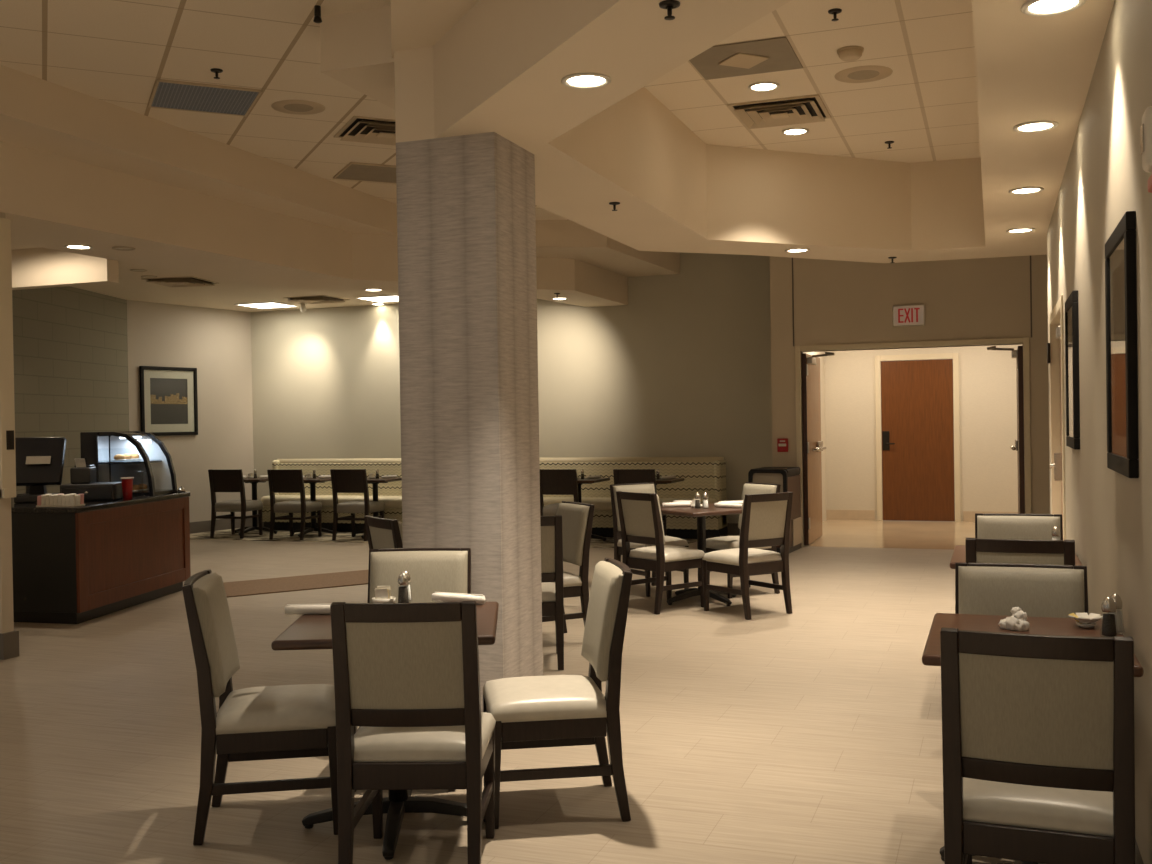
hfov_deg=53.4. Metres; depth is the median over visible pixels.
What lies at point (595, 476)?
roll
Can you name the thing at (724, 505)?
roll
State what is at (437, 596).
roll
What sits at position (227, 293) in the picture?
ceiling
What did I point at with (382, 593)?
caddy
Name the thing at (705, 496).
salt shaker
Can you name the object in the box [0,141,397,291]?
soffit
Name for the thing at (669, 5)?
sprinkler
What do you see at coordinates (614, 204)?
sprinkler
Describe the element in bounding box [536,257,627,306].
soffit
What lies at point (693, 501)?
caddy
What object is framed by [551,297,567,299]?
recessed light
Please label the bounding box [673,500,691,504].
roll
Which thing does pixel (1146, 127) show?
fire alarm strobe
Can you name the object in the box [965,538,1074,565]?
dining chair
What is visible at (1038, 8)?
recessed light
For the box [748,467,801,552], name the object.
waste bin
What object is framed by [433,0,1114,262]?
ceiling soffit
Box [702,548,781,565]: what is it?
seat cushion
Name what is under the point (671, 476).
roll
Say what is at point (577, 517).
dining chair
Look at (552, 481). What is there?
chair
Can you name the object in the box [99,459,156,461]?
shelf
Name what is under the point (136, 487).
pastry
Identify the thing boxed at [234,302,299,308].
recessed light
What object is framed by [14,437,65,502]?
terminal
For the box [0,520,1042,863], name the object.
floor
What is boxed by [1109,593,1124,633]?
salt shaker
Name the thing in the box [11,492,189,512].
countertop
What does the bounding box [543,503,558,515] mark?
seat cushion
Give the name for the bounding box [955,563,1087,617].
dining chair
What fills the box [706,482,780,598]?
dining chair
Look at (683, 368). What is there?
wall
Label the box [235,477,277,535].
dining table
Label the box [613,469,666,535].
chair
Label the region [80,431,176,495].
case
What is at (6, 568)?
wall
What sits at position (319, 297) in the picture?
diffuser
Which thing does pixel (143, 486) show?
pastry
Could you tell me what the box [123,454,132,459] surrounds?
pastry
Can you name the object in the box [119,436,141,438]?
lamp
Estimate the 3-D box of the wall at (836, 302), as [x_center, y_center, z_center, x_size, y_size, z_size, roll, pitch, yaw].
[3.775,-0.503,12.193,3.380,3.500,0.192,-1,1,20]
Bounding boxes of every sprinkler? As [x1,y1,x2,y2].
[210,68,222,78]
[609,202,619,210]
[659,0,679,19]
[828,8,841,20]
[885,141,893,148]
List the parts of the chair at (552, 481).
leg, leg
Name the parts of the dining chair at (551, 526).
rail, rail, backrest, seat frame, leg, leg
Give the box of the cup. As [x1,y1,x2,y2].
[121,477,133,499]
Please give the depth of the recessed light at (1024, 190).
6.94 m
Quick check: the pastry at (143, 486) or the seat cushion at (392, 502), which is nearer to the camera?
the pastry at (143, 486)
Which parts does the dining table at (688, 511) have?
arm, arm, arm, arm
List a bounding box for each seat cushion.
[215,500,262,511]
[216,684,335,734]
[261,495,718,510]
[274,500,321,512]
[337,501,384,512]
[354,712,495,761]
[483,675,606,722]
[541,582,555,601]
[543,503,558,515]
[552,571,581,586]
[617,536,688,548]
[629,545,704,561]
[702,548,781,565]
[706,536,771,549]
[963,777,1113,836]
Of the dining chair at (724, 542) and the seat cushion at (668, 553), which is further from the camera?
the dining chair at (724, 542)
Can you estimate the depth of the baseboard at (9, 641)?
7.13 m
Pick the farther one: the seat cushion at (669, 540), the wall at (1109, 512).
the seat cushion at (669, 540)
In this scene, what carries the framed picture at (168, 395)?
attached to the wall at (215, 342)
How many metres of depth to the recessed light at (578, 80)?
4.56 m
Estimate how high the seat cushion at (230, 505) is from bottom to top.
0.132 m
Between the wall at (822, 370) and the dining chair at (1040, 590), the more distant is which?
the wall at (822, 370)
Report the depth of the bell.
9.96 m
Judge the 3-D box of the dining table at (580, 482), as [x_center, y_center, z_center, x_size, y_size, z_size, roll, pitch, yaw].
[0.033,0.923,13.587,0.674,0.730,0.674,-1,1,20]
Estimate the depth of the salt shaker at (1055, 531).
5.74 m
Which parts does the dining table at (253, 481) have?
arm, arm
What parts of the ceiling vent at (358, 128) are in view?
core plate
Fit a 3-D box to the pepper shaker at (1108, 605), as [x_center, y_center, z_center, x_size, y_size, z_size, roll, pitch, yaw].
[1.642,0.569,3.529,0.052,0.124,0.052,-1,1,20]
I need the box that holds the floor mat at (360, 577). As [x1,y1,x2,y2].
[223,570,367,596]
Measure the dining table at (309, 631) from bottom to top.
0.730 m
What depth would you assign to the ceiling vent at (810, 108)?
7.72 m
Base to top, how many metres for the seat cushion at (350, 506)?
0.132 m
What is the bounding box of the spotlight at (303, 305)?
[299,303,306,312]
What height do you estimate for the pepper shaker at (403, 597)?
0.124 m
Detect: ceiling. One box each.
[0,0,980,219]
[11,242,398,311]
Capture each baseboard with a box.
[0,630,18,659]
[190,518,251,533]
[258,522,739,535]
[826,510,1017,521]
[1135,839,1143,863]
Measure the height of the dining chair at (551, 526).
0.887 m
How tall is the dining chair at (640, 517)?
0.887 m
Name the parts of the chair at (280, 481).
leg, leg, leg, leg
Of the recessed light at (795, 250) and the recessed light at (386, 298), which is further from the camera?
the recessed light at (386, 298)
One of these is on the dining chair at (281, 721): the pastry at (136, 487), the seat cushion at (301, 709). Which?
the seat cushion at (301, 709)
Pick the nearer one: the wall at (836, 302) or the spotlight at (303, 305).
the wall at (836, 302)
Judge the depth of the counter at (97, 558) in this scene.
8.61 m
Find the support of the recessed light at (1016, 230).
attached to the ceiling soffit at (501, 68)
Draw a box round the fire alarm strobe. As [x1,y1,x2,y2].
[1140,106,1151,192]
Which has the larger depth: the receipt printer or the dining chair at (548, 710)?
the receipt printer
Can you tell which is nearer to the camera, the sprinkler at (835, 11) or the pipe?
the pipe
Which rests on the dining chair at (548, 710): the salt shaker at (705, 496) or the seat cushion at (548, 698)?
the seat cushion at (548, 698)
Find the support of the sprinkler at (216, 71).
attached to the ceiling at (115, 52)
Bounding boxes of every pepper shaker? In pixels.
[375,469,379,478]
[397,572,409,602]
[656,469,659,478]
[695,493,699,507]
[1100,597,1117,636]
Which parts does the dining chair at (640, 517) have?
leg, rail, rail, backrest, leg, seat frame, leg, leg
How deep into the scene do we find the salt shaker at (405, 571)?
4.42 m
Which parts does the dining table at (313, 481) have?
arm, arm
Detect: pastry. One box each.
[113,454,125,460]
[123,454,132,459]
[131,453,139,459]
[133,484,140,490]
[138,484,147,489]
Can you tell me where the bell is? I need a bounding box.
[177,486,185,492]
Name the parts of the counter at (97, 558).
panel rail, drawer, cash drawer, panel, panel rail, panel rail, panel rail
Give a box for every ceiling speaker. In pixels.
[271,100,324,114]
[834,65,892,82]
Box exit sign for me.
[892,304,924,326]
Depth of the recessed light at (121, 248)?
8.62 m
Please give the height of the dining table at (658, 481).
0.730 m
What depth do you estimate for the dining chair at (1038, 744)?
2.82 m
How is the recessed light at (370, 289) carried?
attached to the soffit at (50, 201)
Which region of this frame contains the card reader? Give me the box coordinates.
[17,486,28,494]
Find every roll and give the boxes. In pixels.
[285,604,330,613]
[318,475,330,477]
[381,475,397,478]
[431,592,485,603]
[586,475,600,478]
[661,475,675,478]
[662,502,690,506]
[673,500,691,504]
[714,503,741,507]
[718,500,742,504]
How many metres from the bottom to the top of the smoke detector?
0.052 m
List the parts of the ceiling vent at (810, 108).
core plate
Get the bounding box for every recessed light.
[64,244,92,249]
[112,246,134,250]
[130,269,146,271]
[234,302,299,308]
[354,295,397,302]
[364,288,382,291]
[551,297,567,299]
[561,73,610,88]
[748,82,779,91]
[781,128,808,135]
[785,248,809,252]
[1006,228,1034,232]
[1009,187,1043,194]
[1013,121,1057,132]
[1021,0,1085,16]
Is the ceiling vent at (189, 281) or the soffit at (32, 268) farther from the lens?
the ceiling vent at (189, 281)
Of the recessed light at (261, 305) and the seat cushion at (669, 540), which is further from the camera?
the recessed light at (261, 305)
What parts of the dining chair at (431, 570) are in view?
leg, backrest, rail, leg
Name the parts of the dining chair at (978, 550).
leg, rail, backrest, leg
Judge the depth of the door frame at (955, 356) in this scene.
15.42 m
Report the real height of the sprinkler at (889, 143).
0.050 m
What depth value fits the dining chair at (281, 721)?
3.94 m
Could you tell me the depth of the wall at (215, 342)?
15.58 m
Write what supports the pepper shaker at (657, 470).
on the dining table at (658, 481)
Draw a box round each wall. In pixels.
[0,212,13,632]
[12,286,128,495]
[127,300,253,521]
[251,252,772,522]
[770,255,1049,545]
[803,352,825,521]
[824,344,1022,521]
[1047,0,1151,863]
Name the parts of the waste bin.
hood frame, steel panel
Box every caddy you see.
[306,473,311,478]
[369,473,375,478]
[372,586,395,602]
[691,499,701,507]
[1068,613,1102,627]
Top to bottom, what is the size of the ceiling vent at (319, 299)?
0.037 m
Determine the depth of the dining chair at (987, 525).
6.10 m
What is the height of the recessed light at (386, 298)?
0.013 m
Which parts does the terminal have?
spec plate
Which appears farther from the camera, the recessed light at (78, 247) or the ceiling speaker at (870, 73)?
the recessed light at (78, 247)
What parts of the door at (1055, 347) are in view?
handle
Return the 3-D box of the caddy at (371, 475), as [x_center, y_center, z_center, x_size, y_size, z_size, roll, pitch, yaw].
[-2.580,0.557,14.492,0.092,0.068,0.092,-1,1,10]
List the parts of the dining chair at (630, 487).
leg, seat frame, rail, backrest, leg, leg, leg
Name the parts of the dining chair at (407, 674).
leg, leg, rail, backrest, rail, seat frame, leg, leg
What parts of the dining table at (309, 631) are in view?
arm, arm, arm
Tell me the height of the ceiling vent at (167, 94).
0.014 m
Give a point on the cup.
(127, 482)
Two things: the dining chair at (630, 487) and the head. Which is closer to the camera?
the head
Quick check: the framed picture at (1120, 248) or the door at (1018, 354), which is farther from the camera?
the door at (1018, 354)
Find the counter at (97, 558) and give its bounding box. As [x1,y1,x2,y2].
[11,482,190,623]
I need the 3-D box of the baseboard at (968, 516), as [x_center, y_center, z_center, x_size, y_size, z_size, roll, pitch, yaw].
[6.387,1.111,14.829,6.200,0.140,0.015,-1,1,20]
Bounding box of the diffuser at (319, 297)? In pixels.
[284,295,348,300]
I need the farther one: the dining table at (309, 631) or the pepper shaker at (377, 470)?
the pepper shaker at (377, 470)
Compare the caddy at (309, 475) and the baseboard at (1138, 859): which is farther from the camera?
the caddy at (309, 475)
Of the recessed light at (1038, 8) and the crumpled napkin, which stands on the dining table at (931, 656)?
the crumpled napkin
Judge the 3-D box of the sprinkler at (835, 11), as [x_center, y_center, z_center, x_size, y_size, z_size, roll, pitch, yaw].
[1.326,-2.133,5.861,0.072,0.050,0.072,-1,1,20]
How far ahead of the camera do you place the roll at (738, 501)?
9.11 m
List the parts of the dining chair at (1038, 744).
leg, leg, rail, backrest, rail, seat frame, leg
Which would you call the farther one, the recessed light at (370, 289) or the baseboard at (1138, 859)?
the recessed light at (370, 289)
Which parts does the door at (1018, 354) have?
closer arm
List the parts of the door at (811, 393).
closer arm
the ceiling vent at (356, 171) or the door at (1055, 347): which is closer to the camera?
the door at (1055, 347)
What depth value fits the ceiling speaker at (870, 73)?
6.93 m
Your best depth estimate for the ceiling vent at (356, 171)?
9.42 m
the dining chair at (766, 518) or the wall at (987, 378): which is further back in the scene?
the wall at (987, 378)
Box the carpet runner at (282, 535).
[190,529,696,547]
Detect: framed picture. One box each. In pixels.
[139,366,197,435]
[1065,290,1079,449]
[1105,211,1138,477]
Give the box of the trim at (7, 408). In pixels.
[0,218,15,497]
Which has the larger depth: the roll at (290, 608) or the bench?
the bench
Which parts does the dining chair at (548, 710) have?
leg, leg, seat frame, leg, backrest, leg, rail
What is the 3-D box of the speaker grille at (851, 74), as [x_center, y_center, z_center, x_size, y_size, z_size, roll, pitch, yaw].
[1.745,-2.165,6.953,0.190,0.008,0.190,-1,1,20]
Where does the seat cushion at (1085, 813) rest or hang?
on the dining chair at (1038, 744)
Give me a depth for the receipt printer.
8.99 m
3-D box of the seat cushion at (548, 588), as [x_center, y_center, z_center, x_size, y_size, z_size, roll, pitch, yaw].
[-0.299,0.945,6.800,0.436,0.083,0.430,-1,1,-2]
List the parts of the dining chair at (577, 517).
leg, seat frame, backrest, rail, leg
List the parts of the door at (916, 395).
lock plate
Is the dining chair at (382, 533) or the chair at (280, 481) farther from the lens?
the chair at (280, 481)
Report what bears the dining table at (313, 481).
on the carpet runner at (282, 535)
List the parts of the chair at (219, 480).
leg, leg, leg, leg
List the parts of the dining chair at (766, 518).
leg, seat frame, leg, backrest, rail, rail, leg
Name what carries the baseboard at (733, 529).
attached to the wall at (683, 368)
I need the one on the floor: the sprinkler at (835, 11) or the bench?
the bench
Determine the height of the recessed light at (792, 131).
0.009 m
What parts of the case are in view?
corner post, frame, shelf rail, frame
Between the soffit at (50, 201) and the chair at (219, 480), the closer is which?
the soffit at (50, 201)
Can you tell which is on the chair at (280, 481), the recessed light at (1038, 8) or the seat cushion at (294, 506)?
the seat cushion at (294, 506)
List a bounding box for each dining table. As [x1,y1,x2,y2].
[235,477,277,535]
[271,602,498,859]
[293,477,332,536]
[355,477,401,538]
[577,478,609,540]
[656,478,683,536]
[660,503,742,605]
[922,613,1143,863]
[950,545,1082,568]
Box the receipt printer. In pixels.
[70,458,96,483]
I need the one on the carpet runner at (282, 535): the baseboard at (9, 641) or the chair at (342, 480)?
the chair at (342, 480)
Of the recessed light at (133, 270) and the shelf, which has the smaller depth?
the shelf
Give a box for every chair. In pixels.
[182,569,337,844]
[208,469,262,538]
[267,469,321,539]
[330,469,384,540]
[330,601,495,863]
[354,548,470,791]
[364,515,402,548]
[483,558,632,828]
[540,469,578,515]
[540,515,563,669]
[542,501,594,632]
[610,482,688,596]
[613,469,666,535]
[616,491,704,613]
[702,492,792,619]
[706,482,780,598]
[940,627,1134,863]
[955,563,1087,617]
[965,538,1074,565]
[975,513,1062,539]
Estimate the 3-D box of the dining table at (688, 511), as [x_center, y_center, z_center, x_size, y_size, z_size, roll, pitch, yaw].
[0.984,0.956,8.960,0.720,0.730,0.720,-1,1,-32]
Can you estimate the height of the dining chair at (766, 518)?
0.887 m
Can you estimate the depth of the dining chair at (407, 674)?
3.47 m
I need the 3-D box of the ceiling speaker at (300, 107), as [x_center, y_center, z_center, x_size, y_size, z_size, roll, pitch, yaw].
[-1.811,-2.114,7.475,0.344,0.012,0.344,-1,1,20]
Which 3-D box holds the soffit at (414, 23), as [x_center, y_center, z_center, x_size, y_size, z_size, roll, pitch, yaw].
[-0.071,-2.012,1.336,2.168,0.400,8.670,-1,1,3]
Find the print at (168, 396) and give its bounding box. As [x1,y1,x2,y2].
[150,378,187,423]
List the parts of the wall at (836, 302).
fire alarm pull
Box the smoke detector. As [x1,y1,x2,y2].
[837,46,863,61]
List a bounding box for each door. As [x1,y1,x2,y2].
[802,352,833,544]
[881,359,954,520]
[987,346,1024,513]
[1047,295,1065,539]
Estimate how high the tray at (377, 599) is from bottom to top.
0.024 m
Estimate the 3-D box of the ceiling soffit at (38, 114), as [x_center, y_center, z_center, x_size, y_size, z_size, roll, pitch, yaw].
[-3.270,-1.992,6.886,3.580,0.360,16.750,-1,1,20]
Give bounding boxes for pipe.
[313,5,321,22]
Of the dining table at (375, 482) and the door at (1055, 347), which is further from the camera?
the dining table at (375, 482)
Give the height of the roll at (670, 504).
0.038 m
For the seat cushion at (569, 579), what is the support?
on the dining chair at (577, 517)
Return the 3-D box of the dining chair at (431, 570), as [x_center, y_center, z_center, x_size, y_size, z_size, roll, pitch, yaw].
[-0.670,0.944,4.682,0.440,0.887,0.531,-1,1,2]
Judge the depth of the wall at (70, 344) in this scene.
12.98 m
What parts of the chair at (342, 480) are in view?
leg, leg, leg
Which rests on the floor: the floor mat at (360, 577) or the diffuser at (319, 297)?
the floor mat at (360, 577)
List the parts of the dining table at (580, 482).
arm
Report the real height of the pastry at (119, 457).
0.054 m
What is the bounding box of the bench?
[261,457,727,538]
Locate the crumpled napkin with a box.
[998,607,1029,630]
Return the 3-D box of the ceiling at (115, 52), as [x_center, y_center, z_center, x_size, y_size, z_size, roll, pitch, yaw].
[-3.746,-2.137,7.164,14.100,0.100,16.950,-1,1,20]
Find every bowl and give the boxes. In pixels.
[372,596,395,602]
[1076,622,1096,627]
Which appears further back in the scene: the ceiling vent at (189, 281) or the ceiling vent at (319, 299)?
the ceiling vent at (319, 299)
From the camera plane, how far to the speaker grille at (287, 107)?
7.46 m
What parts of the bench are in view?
panel, seat, backrest, panel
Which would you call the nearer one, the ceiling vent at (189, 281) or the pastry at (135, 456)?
the pastry at (135, 456)
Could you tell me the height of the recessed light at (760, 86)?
0.009 m
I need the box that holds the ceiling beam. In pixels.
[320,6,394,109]
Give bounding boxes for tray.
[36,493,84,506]
[36,504,84,506]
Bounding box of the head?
[394,46,434,142]
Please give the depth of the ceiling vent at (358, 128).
8.08 m
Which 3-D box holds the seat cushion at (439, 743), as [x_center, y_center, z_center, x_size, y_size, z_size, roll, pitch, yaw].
[-0.501,0.977,3.723,0.436,0.083,0.430,-1,1,2]
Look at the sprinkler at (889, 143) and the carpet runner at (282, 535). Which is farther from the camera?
the carpet runner at (282, 535)
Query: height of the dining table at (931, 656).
0.730 m
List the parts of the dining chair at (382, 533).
leg, rail, leg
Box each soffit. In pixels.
[0,65,679,276]
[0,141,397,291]
[11,248,118,289]
[390,0,478,57]
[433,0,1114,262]
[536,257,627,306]
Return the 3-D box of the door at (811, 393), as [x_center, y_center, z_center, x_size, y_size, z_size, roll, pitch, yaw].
[2.856,0.179,13.102,0.351,2.128,1.154,-1,1,20]
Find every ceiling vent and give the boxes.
[141,276,218,286]
[148,79,261,116]
[284,295,348,303]
[333,162,395,183]
[334,116,395,144]
[727,94,830,128]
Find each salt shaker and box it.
[401,570,412,602]
[702,493,708,508]
[1051,526,1060,539]
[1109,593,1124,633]
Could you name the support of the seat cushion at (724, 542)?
on the dining chair at (724, 542)
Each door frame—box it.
[792,256,1031,546]
[875,353,960,521]
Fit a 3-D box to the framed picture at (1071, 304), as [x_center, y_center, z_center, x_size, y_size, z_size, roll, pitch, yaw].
[2.531,-0.305,5.843,0.027,0.770,0.640,-1,1,20]
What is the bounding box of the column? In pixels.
[396,132,542,711]
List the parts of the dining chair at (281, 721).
rail, leg, backrest, leg, seat frame, leg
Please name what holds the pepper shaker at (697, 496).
on the dining table at (688, 511)
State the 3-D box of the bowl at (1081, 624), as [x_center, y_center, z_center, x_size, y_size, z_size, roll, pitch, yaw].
[1.648,0.623,3.698,0.064,0.013,0.064,-1,1,20]
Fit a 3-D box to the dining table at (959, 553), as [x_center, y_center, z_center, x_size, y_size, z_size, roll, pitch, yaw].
[2.164,0.968,5.645,0.580,0.730,0.760,-1,1,20]
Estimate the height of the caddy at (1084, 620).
0.038 m
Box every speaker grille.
[284,104,312,111]
[847,70,879,79]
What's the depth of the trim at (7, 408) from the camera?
7.12 m
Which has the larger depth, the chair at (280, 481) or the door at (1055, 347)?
the chair at (280, 481)
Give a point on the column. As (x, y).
(468, 343)
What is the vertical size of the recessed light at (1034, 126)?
0.009 m
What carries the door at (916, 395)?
in the wall at (987, 378)
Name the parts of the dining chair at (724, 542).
leg, seat frame, backrest, rail, leg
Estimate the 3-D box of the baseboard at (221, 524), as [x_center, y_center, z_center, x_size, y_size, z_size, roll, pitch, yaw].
[-5.109,1.284,15.434,0.016,0.150,2.079,-1,1,31]

